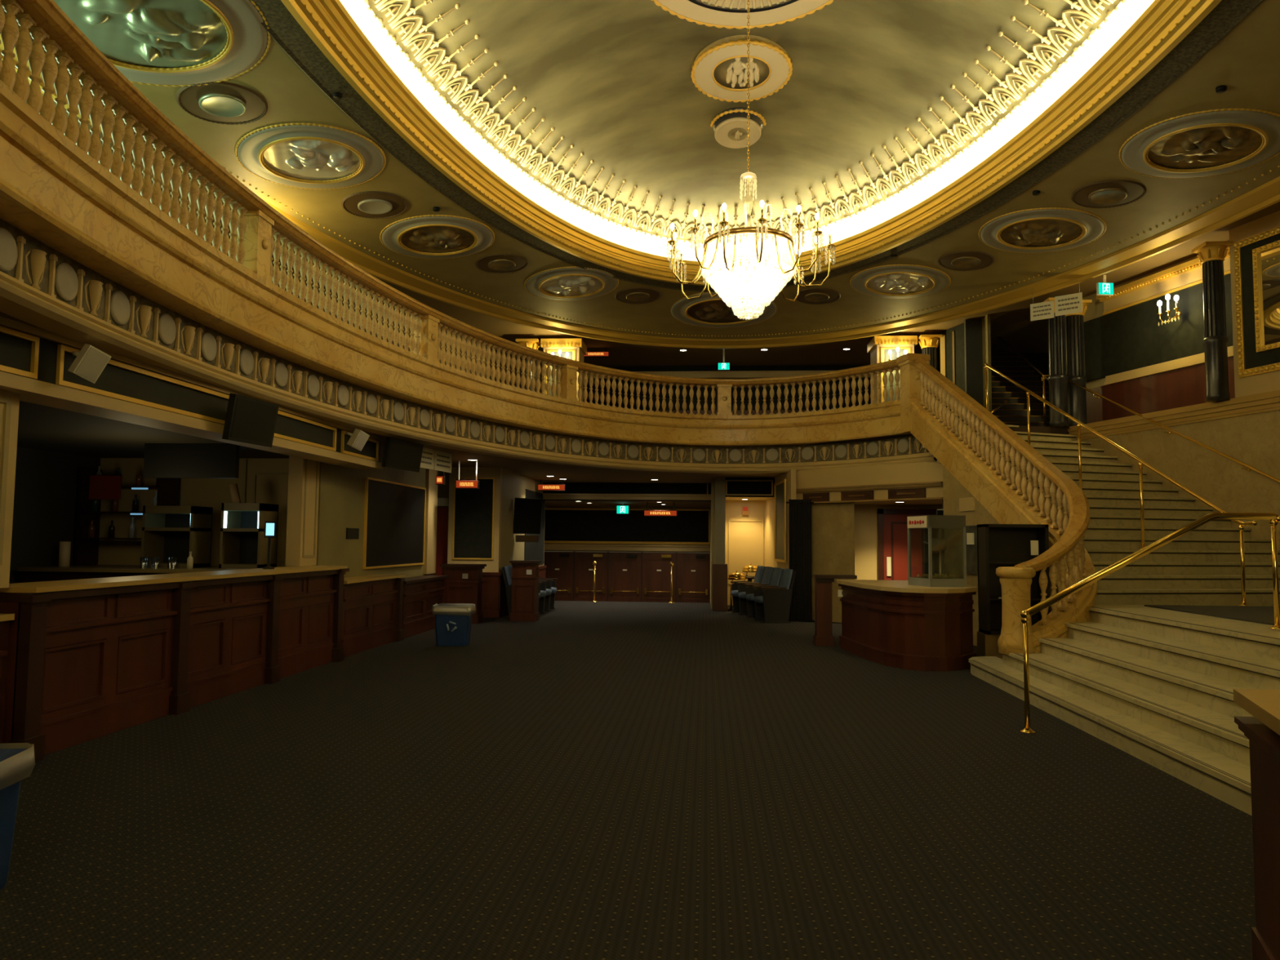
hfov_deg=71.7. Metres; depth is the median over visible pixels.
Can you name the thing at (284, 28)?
trim
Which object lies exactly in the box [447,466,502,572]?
wall
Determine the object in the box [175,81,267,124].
ceiling medallion
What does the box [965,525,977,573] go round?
poster
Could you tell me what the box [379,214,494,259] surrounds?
ceiling medallion
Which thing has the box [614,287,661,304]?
ceiling medallion
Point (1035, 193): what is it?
ceiling fitting
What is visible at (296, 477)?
wall pier
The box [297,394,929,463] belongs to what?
trim
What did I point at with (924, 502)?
ceiling
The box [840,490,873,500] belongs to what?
header sign
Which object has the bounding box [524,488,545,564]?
panel
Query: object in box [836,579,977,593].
countertop
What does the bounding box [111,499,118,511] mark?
bottle
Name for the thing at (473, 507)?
panel
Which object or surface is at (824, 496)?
header sign
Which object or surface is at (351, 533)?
air vent
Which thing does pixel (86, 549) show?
shelves
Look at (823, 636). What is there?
post
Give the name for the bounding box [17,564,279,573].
countertop
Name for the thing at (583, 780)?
floor
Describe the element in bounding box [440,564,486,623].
podium
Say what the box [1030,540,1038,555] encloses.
paper tag
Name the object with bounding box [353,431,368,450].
grille
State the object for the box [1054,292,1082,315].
paper notice
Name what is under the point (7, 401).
trim
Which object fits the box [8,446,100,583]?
wall
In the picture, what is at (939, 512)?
wall
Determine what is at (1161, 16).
trim
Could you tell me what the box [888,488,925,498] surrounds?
header sign
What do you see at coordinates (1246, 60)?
ceiling
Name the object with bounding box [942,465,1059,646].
wall
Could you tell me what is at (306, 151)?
ceiling medallion
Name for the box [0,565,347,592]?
countertop
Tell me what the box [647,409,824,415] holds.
wall
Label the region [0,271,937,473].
trim
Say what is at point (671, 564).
post
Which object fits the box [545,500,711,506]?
ceiling
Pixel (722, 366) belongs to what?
exit sign
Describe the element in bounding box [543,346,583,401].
wall
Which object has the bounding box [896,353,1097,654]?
balustrade
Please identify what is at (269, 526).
payment terminal
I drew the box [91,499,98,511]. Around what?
bottle
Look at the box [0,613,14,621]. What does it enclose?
countertop
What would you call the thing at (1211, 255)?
fluted column
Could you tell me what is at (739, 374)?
trim
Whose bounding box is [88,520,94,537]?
bottle
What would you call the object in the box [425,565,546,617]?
wall
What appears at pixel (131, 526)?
bottle
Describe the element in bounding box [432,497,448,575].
door
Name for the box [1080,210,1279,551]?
wall
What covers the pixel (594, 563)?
post
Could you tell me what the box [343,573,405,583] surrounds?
countertop
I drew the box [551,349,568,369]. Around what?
wall sconce
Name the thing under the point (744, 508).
sign
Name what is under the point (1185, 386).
wall
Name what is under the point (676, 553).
trim
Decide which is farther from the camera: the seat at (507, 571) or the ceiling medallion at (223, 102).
the seat at (507, 571)
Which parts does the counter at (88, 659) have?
post, moulding, post, post, post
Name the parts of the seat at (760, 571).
seat, panel, panel, armrest, armrest, backrest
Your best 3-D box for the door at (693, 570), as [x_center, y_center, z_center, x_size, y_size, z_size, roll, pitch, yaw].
[1.484,3.094,24.680,0.930,2.100,0.150,0,-4,4]
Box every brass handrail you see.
[984,363,1257,605]
[1019,512,1279,733]
[1040,374,1279,483]
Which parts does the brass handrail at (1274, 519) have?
post, rail, post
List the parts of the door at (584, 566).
panel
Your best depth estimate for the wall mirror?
12.70 m
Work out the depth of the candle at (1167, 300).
14.50 m
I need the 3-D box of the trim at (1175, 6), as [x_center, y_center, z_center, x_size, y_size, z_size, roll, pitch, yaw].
[0.954,-4.428,7.872,8.400,0.080,17.480,0,-4,4]
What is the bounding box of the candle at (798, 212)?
[797,211,799,222]
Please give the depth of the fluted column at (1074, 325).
16.44 m
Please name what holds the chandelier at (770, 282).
hanging from the ceiling at (612, 78)
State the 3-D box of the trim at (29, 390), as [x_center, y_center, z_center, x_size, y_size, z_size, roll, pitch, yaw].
[-4.129,-0.736,6.830,0.370,0.440,10.870,0,-4,4]
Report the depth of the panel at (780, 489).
18.24 m
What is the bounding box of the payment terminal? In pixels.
[262,521,275,568]
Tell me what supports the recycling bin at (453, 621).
on the floor at (583, 780)
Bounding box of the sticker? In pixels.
[837,589,842,596]
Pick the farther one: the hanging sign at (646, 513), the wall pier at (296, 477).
the hanging sign at (646, 513)
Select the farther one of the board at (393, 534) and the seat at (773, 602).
the seat at (773, 602)
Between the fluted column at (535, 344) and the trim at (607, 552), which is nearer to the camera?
the fluted column at (535, 344)
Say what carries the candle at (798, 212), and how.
on the chandelier at (770, 282)
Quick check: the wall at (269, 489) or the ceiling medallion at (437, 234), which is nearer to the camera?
the wall at (269, 489)
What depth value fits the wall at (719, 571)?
19.05 m
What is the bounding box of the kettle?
[931,537,946,551]
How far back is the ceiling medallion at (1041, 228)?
13.19 m
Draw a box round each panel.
[0,325,380,462]
[453,479,493,558]
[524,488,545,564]
[544,510,708,542]
[775,480,786,560]
[1083,273,1233,382]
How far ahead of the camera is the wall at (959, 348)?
19.22 m
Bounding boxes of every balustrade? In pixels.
[0,0,911,446]
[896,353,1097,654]
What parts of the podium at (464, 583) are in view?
moulding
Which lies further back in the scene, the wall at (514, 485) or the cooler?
the wall at (514, 485)
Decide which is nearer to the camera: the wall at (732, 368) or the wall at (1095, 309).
the wall at (1095, 309)
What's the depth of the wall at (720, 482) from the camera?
19.21 m
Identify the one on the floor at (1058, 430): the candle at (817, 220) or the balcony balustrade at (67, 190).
the balcony balustrade at (67, 190)
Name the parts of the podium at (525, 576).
moulding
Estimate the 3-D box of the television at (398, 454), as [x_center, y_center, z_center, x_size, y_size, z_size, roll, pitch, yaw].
[-3.352,-0.344,12.348,0.228,0.404,0.950,0,-4,13]
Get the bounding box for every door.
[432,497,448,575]
[544,551,573,600]
[574,551,607,601]
[608,552,641,601]
[642,552,675,602]
[676,552,710,603]
[877,508,937,580]
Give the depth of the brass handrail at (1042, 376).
14.22 m
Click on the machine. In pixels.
(933, 544)
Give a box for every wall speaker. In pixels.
[67,343,111,383]
[345,428,369,450]
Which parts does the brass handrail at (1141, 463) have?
post, post, post, rail, post, post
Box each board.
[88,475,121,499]
[142,443,239,478]
[362,476,426,568]
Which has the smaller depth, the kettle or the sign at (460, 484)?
the kettle
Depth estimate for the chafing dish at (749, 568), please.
19.93 m
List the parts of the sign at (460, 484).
rod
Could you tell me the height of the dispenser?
0.740 m
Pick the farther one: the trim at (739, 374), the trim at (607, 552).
the trim at (607, 552)
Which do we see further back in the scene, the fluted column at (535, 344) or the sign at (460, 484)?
the fluted column at (535, 344)
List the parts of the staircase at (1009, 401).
handrail, handrail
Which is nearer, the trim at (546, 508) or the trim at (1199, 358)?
the trim at (1199, 358)
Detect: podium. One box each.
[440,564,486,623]
[509,560,542,621]
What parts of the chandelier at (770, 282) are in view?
bulb, arm, arm, arm, bulb, arm, arm, bulb, arm, crown, stem, chain, arm, bulb, arm, arm, bulb, arm, arm, arm, bulb, bulb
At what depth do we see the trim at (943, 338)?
19.58 m
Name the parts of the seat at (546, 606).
panel, seat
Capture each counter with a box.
[0,565,349,761]
[342,573,405,657]
[836,579,977,671]
[1233,688,1279,959]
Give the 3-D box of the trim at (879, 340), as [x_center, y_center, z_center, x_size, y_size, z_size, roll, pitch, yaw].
[5.759,-2.263,20.207,0.940,1.880,0.960,0,-4,4]
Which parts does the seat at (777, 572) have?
seat, panel, panel, armrest, backrest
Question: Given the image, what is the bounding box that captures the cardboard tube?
[228,483,240,502]
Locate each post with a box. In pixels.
[591,561,597,602]
[667,562,675,603]
[812,573,857,646]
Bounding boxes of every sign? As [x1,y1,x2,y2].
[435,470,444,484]
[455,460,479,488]
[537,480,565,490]
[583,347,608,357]
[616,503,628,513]
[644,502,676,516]
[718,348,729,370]
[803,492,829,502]
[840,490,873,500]
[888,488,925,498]
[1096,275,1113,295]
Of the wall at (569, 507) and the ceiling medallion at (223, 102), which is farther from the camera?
the wall at (569, 507)
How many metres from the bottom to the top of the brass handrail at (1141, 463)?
3.835 m
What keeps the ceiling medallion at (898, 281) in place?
attached to the ceiling at (1246, 60)
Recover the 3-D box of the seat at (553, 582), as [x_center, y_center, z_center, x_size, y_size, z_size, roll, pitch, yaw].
[-2.156,2.276,18.964,0.688,0.992,0.600,0,-4,4]
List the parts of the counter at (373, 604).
post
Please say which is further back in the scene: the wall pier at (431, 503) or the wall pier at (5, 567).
the wall pier at (431, 503)
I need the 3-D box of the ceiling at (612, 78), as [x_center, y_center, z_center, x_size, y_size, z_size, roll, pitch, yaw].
[0.961,-5.270,7.929,8.542,1.728,17.526,0,-4,4]
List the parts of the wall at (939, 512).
casing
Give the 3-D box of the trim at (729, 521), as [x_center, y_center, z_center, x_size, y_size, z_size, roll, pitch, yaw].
[2.489,1.687,20.795,0.820,1.500,0.020,0,-4,4]
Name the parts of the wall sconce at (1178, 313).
bulb, arm, bulb, arm, bulb, arm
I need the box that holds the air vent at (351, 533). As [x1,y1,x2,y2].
[346,528,359,538]
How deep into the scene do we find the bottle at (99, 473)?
11.29 m
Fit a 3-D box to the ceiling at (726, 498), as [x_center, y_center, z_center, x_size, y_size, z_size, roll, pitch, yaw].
[2.471,0.406,20.091,1.300,0.040,1.600,0,-4,4]
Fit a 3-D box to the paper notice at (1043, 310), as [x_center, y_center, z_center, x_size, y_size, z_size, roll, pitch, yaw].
[7.008,-2.947,15.432,0.392,0.300,0.008,-3,-5,42]
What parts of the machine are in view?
corner post, corner post, kettle arm, panel, corner post, corner post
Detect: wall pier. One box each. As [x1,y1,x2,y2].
[0,390,19,587]
[285,455,319,565]
[422,466,437,573]
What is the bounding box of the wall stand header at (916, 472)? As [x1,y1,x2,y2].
[795,462,942,501]
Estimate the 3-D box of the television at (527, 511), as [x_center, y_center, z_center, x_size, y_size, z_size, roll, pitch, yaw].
[-2.372,0.837,18.459,0.600,0.911,0.231,3,-5,-34]
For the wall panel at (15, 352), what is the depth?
7.13 m
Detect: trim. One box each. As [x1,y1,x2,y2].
[0,33,1279,348]
[0,227,927,462]
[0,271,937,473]
[0,315,383,469]
[0,325,379,461]
[0,395,318,564]
[224,165,1279,336]
[241,459,288,562]
[248,0,1263,292]
[280,0,1222,285]
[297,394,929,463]
[303,0,1201,280]
[322,6,1175,271]
[364,0,1124,244]
[452,477,495,559]
[540,338,586,394]
[542,483,711,500]
[544,507,710,544]
[544,543,710,551]
[573,551,575,600]
[583,370,871,379]
[606,551,608,601]
[640,551,643,601]
[675,552,676,602]
[725,480,773,495]
[728,520,763,583]
[773,479,786,562]
[795,481,942,503]
[866,335,917,402]
[940,331,955,414]
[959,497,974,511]
[1067,390,1279,439]
[1096,246,1230,315]
[1104,345,1233,385]
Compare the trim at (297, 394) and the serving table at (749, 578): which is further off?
the serving table at (749, 578)
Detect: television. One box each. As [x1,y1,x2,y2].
[222,393,279,447]
[382,436,423,472]
[513,497,542,542]
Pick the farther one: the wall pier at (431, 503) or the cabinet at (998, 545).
the wall pier at (431, 503)
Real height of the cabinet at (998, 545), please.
1.740 m
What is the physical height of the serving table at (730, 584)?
0.550 m
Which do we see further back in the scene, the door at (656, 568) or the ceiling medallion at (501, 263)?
the door at (656, 568)
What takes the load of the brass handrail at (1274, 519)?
on the floor at (583, 780)
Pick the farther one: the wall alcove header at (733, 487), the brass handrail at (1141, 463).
the wall alcove header at (733, 487)
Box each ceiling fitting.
[332,92,342,98]
[432,206,439,212]
[1032,190,1040,195]
[1215,84,1226,93]
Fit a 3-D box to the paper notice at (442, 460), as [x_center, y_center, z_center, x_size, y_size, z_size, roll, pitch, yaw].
[-3.095,-0.289,13.933,0.008,0.310,0.626,0,-4,12]
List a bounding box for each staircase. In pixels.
[915,423,1279,816]
[991,336,1049,426]
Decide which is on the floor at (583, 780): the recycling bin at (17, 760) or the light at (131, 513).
the recycling bin at (17, 760)
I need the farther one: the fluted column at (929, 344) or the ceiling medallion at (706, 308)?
the fluted column at (929, 344)
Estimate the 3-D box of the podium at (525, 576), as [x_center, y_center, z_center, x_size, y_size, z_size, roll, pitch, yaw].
[-2.133,2.052,16.455,0.520,1.100,0.420,0,-4,4]
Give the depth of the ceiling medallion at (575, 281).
16.27 m
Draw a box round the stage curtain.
[786,499,813,621]
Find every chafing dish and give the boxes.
[727,570,745,583]
[742,563,757,577]
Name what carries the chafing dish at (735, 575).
on the serving table at (730, 584)
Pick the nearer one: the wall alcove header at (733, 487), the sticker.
the sticker
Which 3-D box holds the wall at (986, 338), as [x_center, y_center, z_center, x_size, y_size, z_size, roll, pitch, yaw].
[7.308,-2.423,19.719,0.060,3.360,3.000,0,-4,4]
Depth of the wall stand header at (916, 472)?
15.95 m
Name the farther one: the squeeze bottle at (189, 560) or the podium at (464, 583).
the podium at (464, 583)
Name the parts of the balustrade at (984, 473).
handrail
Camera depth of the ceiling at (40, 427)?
9.12 m
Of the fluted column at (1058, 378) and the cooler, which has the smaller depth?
the cooler
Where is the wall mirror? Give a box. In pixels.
[1232,226,1279,377]
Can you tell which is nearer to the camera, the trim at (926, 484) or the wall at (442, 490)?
the trim at (926, 484)
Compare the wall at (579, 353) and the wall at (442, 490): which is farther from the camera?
the wall at (579, 353)
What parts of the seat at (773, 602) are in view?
seat, panel, armrest, armrest, panel, backrest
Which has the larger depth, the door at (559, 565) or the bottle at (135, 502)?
the door at (559, 565)
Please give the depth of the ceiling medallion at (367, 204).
12.40 m
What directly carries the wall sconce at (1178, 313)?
attached to the wall panel at (1131, 338)
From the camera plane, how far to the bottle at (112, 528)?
11.21 m
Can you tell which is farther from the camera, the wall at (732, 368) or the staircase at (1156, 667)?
the wall at (732, 368)
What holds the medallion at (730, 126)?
attached to the ceiling at (612, 78)
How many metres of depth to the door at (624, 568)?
24.87 m
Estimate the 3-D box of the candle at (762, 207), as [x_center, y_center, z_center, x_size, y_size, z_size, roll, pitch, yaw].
[1.262,-2.757,9.157,0.022,0.135,0.022,-1,-4,27]
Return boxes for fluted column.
[515,338,540,391]
[917,334,942,398]
[1043,297,1069,427]
[1065,299,1092,427]
[1191,240,1233,402]
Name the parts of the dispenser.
panel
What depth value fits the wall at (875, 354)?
19.86 m
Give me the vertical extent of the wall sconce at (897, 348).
0.485 m
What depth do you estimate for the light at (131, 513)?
11.08 m
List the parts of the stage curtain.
rod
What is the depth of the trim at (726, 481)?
19.27 m
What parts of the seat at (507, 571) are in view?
backrest, panel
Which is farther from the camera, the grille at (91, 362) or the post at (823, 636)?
the post at (823, 636)
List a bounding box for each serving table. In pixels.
[728,583,732,609]
[745,575,755,581]
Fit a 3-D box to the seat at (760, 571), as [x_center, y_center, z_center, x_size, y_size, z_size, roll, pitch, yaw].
[2.280,2.281,18.444,0.688,0.992,0.600,1,-4,-8]
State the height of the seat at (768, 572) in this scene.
0.992 m
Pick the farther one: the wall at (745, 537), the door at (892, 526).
the wall at (745, 537)
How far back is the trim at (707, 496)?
21.31 m
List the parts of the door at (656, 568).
panel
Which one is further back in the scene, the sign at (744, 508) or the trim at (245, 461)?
the sign at (744, 508)
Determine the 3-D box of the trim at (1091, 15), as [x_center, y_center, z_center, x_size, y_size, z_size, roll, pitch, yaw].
[0.959,-5.082,7.916,7.737,0.394,16.775,0,-4,4]
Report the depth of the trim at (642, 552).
24.81 m
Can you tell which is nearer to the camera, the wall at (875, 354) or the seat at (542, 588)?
the seat at (542, 588)
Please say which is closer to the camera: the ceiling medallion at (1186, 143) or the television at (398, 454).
the ceiling medallion at (1186, 143)
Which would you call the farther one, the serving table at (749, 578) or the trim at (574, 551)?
the trim at (574, 551)
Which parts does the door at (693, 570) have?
panel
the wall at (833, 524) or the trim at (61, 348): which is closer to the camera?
the trim at (61, 348)
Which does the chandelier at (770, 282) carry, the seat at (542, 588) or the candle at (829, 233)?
the candle at (829, 233)
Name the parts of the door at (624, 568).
panel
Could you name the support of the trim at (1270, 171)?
attached to the wall at (366, 315)
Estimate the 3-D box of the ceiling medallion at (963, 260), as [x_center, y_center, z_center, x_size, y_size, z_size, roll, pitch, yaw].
[5.428,-3.649,14.741,0.897,0.127,0.897,-1,-4,20]
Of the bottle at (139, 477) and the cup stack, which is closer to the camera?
the cup stack
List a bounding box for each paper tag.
[966,533,973,544]
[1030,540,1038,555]
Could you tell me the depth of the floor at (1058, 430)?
16.29 m
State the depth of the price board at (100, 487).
11.12 m
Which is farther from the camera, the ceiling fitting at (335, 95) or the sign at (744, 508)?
the sign at (744, 508)
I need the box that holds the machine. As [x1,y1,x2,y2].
[906,515,966,586]
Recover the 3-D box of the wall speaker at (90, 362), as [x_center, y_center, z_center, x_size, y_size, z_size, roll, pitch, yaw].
[-3.878,-0.810,6.178,0.317,0.281,0.226,-2,-5,33]
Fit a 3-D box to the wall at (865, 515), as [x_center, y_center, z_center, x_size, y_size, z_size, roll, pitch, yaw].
[5.261,1.601,17.260,2.500,2.240,0.150,0,-4,4]
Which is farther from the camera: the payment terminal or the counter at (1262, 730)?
the payment terminal
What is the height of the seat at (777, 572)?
0.992 m
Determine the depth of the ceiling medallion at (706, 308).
18.13 m
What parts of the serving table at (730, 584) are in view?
leg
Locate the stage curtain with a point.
(800, 510)
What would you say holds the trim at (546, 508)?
attached to the wall at (569, 507)
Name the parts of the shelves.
panel, panel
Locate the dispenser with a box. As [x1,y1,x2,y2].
[140,505,213,568]
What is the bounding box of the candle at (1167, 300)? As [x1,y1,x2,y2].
[1166,299,1168,310]
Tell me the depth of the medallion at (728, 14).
10.66 m
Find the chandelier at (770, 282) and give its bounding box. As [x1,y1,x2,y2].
[666,0,835,319]
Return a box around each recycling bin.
[0,742,35,889]
[431,603,475,645]
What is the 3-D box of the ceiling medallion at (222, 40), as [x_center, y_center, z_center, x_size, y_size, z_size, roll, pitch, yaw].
[-4.556,-4.170,8.048,2.210,0.285,2.225,-1,-4,16]
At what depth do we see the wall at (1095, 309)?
16.63 m
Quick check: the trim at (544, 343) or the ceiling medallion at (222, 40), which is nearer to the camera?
the ceiling medallion at (222, 40)
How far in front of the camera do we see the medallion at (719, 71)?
12.03 m
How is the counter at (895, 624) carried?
on the floor at (583, 780)
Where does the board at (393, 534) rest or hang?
attached to the wall at (341, 493)
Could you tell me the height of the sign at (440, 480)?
0.480 m
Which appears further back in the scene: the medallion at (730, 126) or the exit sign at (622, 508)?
the exit sign at (622, 508)
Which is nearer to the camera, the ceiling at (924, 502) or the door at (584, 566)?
the ceiling at (924, 502)
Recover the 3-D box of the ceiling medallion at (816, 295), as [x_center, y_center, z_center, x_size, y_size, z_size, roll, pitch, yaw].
[3.409,-3.541,17.050,0.897,0.121,0.896,-2,-5,35]
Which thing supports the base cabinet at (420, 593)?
on the floor at (583, 780)
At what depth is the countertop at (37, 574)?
10.17 m
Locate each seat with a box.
[501,564,541,617]
[537,581,546,613]
[538,577,556,610]
[538,579,551,613]
[730,565,765,614]
[737,566,773,617]
[745,567,783,620]
[753,568,796,622]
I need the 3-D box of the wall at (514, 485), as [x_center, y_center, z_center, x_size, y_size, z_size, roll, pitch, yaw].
[-2.608,1.351,19.479,0.170,2.900,4.650,0,-4,4]
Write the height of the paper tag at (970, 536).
0.170 m
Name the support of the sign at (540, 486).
hanging from the ceiling at (538, 471)
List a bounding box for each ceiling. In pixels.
[0,311,784,483]
[17,400,288,458]
[112,0,1279,339]
[339,0,1154,261]
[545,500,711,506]
[725,497,773,500]
[817,498,942,505]
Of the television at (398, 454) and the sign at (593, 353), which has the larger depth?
the sign at (593, 353)
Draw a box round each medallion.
[53,0,271,86]
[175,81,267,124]
[234,123,386,189]
[341,191,408,218]
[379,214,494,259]
[475,253,528,273]
[524,266,618,301]
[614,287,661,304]
[651,0,833,29]
[669,292,777,328]
[690,35,792,102]
[710,107,766,148]
[793,287,840,304]
[849,264,951,298]
[937,250,995,271]
[978,207,1106,253]
[1071,179,1146,208]
[1118,108,1279,178]
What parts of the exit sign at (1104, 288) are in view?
stem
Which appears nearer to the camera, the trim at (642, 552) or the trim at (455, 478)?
the trim at (455, 478)
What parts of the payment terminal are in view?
casing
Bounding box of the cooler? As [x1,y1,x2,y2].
[218,502,278,568]
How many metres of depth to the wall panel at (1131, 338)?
15.34 m
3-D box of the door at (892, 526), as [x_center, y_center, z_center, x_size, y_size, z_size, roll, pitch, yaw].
[5.186,1.638,17.138,1.130,2.150,0.100,0,-4,4]
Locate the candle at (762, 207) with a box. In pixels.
[760,206,763,217]
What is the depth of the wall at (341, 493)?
12.12 m
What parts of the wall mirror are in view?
frame, glass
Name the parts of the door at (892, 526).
push plate, panel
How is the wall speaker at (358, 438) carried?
attached to the wall panel at (15, 352)
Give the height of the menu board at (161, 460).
0.380 m
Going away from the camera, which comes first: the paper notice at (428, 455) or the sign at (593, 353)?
the paper notice at (428, 455)
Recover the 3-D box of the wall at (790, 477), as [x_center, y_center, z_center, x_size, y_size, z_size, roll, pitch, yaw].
[2.969,1.362,18.910,0.100,2.900,3.759,0,-4,0]
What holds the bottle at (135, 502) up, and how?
on the shelves
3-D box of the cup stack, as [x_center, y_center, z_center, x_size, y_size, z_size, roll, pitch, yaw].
[-6.965,0.896,10.716,0.120,0.300,0.117,0,-4,4]
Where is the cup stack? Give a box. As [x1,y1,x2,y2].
[57,541,71,566]
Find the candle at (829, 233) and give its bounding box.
[828,232,831,244]
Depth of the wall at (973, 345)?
18.59 m
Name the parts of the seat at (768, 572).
seat, panel, panel, armrest, backrest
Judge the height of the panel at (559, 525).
0.890 m
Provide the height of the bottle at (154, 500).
0.260 m
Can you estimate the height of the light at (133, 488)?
0.020 m
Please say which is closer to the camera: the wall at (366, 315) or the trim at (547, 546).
the wall at (366, 315)
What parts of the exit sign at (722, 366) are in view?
stem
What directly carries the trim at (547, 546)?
attached to the wall at (569, 507)
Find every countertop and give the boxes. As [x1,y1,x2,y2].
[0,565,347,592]
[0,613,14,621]
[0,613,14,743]
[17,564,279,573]
[17,564,279,582]
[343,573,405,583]
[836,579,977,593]
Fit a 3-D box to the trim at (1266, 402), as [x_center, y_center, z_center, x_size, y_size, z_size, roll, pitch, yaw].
[9.962,-1.375,8.466,0.401,0.270,17.053,1,-4,-13]
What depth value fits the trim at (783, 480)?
18.31 m
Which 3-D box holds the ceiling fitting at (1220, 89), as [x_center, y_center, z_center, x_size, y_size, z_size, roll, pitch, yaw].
[6.021,-4.055,9.172,0.100,0.060,0.098,0,-4,4]
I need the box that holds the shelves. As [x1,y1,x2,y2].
[74,467,178,565]
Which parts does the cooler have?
panel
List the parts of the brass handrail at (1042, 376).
post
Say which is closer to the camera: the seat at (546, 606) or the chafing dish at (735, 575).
the seat at (546, 606)
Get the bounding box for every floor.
[0,600,1256,959]
[808,425,1070,461]
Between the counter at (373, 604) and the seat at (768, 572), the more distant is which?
the seat at (768, 572)
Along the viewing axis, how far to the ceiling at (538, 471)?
18.22 m
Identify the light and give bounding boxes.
[129,513,142,515]
[131,487,148,489]
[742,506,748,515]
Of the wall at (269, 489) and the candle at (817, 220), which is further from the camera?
the wall at (269, 489)
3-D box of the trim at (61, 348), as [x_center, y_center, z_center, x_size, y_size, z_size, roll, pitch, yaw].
[-3.978,-0.752,6.860,0.026,0.280,10.550,0,-4,4]
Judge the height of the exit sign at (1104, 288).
0.340 m
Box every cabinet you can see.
[402,575,448,638]
[977,524,1050,658]
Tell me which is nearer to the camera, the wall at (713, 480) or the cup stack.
the cup stack
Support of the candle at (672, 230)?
on the chandelier at (770, 282)
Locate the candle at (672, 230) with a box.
[671,229,673,239]
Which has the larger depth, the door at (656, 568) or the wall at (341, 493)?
the door at (656, 568)
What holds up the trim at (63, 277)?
attached to the floor at (1058, 430)
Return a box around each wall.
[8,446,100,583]
[41,93,1279,366]
[97,457,293,566]
[271,280,543,393]
[311,445,432,577]
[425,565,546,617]
[437,471,449,506]
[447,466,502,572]
[500,467,545,572]
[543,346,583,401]
[544,506,710,552]
[583,365,871,410]
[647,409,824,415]
[710,478,715,608]
[712,563,727,610]
[715,477,725,564]
[724,500,764,604]
[764,469,795,618]
[811,502,854,622]
[854,504,942,579]
[870,344,914,403]
[936,323,964,422]
[936,499,943,515]
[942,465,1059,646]
[964,319,983,422]
[982,314,991,412]
[1020,353,1048,391]
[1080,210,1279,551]
[1082,256,1198,388]
[1085,355,1235,423]
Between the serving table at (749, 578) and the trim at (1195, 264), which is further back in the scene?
the serving table at (749, 578)
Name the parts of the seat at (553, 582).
armrest, panel, seat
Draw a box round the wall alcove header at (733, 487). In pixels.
[725,477,774,497]
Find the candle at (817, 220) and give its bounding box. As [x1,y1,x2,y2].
[816,219,818,231]
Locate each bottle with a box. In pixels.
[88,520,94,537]
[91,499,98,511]
[95,466,102,475]
[108,520,115,537]
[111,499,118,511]
[115,467,122,486]
[128,517,135,537]
[132,494,138,511]
[135,469,142,486]
[152,491,157,506]
[186,551,193,568]
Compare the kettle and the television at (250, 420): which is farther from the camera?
the kettle
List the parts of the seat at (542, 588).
seat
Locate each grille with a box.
[75,346,109,382]
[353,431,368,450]
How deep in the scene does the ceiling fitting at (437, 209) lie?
12.72 m
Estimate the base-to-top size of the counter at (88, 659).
1.150 m
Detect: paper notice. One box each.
[420,447,434,469]
[434,449,452,472]
[1030,300,1053,320]
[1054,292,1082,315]
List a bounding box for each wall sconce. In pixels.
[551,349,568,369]
[888,346,906,360]
[1156,293,1181,326]
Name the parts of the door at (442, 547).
sign plate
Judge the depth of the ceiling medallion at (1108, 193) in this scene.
11.81 m
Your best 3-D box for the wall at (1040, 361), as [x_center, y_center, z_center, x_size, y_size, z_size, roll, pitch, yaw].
[9.204,-2.724,22.110,4.000,4.400,0.200,0,-4,4]
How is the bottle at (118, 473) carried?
on the shelves

